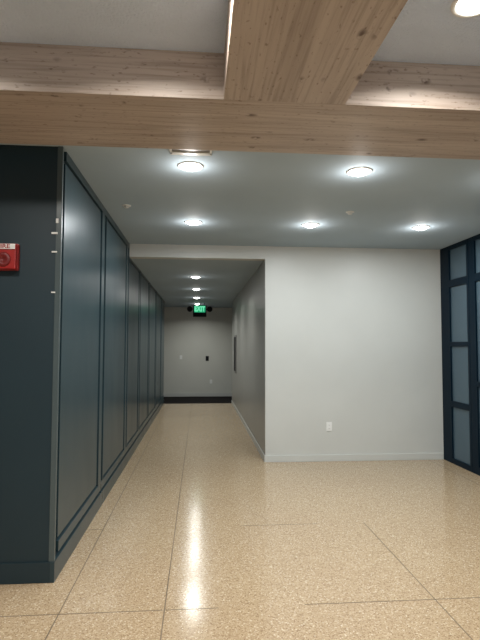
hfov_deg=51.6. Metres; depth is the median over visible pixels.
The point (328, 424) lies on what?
wall outlet
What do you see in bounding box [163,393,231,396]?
baseboard
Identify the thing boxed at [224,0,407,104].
ceiling beam
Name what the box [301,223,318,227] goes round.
recessed light
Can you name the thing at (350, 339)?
wall
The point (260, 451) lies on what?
baseboard
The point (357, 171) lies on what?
recessed light
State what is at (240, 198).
ceiling
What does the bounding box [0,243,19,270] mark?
fire alarm
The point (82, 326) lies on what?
wall
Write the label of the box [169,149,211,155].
ceiling vent
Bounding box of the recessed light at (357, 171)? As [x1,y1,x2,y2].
[346,167,372,176]
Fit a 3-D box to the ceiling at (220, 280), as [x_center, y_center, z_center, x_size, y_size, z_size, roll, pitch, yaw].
[-0.868,-0.675,10.754,8.000,0.170,8.267,0,-3,-5]
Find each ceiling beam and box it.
[0,42,479,159]
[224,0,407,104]
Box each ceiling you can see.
[0,0,479,65]
[0,143,479,249]
[132,259,262,307]
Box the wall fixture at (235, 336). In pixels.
[234,335,236,372]
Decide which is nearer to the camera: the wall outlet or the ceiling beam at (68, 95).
the ceiling beam at (68, 95)
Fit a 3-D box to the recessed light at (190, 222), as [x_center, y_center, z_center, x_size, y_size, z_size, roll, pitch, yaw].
[-0.497,-1.029,5.298,0.194,0.030,0.194,0,-3,-5]
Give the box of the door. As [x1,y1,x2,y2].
[468,234,479,475]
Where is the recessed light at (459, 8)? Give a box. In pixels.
[451,0,479,17]
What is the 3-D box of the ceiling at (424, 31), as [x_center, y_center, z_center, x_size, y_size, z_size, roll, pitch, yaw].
[1.053,-1.568,-0.478,12.000,0.113,7.515,0,-3,-5]
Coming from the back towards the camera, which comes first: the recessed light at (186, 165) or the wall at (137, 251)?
the wall at (137, 251)
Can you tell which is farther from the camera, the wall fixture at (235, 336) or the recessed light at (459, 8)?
the wall fixture at (235, 336)
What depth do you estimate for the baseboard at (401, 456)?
6.51 m
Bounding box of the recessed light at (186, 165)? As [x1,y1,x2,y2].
[177,161,203,170]
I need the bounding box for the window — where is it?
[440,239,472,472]
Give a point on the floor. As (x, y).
(198, 536)
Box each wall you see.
[0,145,164,584]
[129,244,264,260]
[164,307,231,392]
[232,246,443,455]
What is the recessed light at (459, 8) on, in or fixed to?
in the ceiling at (424, 31)
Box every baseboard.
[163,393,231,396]
[231,400,264,461]
[265,453,443,461]
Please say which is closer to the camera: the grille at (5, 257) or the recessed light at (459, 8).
the recessed light at (459, 8)
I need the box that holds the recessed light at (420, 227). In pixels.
[412,225,429,229]
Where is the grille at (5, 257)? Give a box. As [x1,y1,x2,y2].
[0,252,10,266]
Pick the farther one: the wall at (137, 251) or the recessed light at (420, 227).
the wall at (137, 251)
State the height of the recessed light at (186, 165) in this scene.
0.030 m
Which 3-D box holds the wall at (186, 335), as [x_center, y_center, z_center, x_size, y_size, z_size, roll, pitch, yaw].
[-1.215,0.726,14.906,8.000,3.100,0.200,0,-3,-5]
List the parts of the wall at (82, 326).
panel, rail, edge moulding, rail, panel, edge moulding, panel, hall rail, edge moulding, panel, edge moulding, panel, edge moulding, panel, edge moulding, panel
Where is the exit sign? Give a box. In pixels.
[187,303,211,316]
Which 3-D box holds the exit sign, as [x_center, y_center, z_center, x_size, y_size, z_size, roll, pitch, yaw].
[-1.077,-0.271,13.291,0.680,0.373,0.095,0,-3,-5]
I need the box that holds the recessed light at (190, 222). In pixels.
[184,220,202,224]
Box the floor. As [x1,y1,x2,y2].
[0,396,479,639]
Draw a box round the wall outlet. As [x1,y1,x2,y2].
[326,422,331,430]

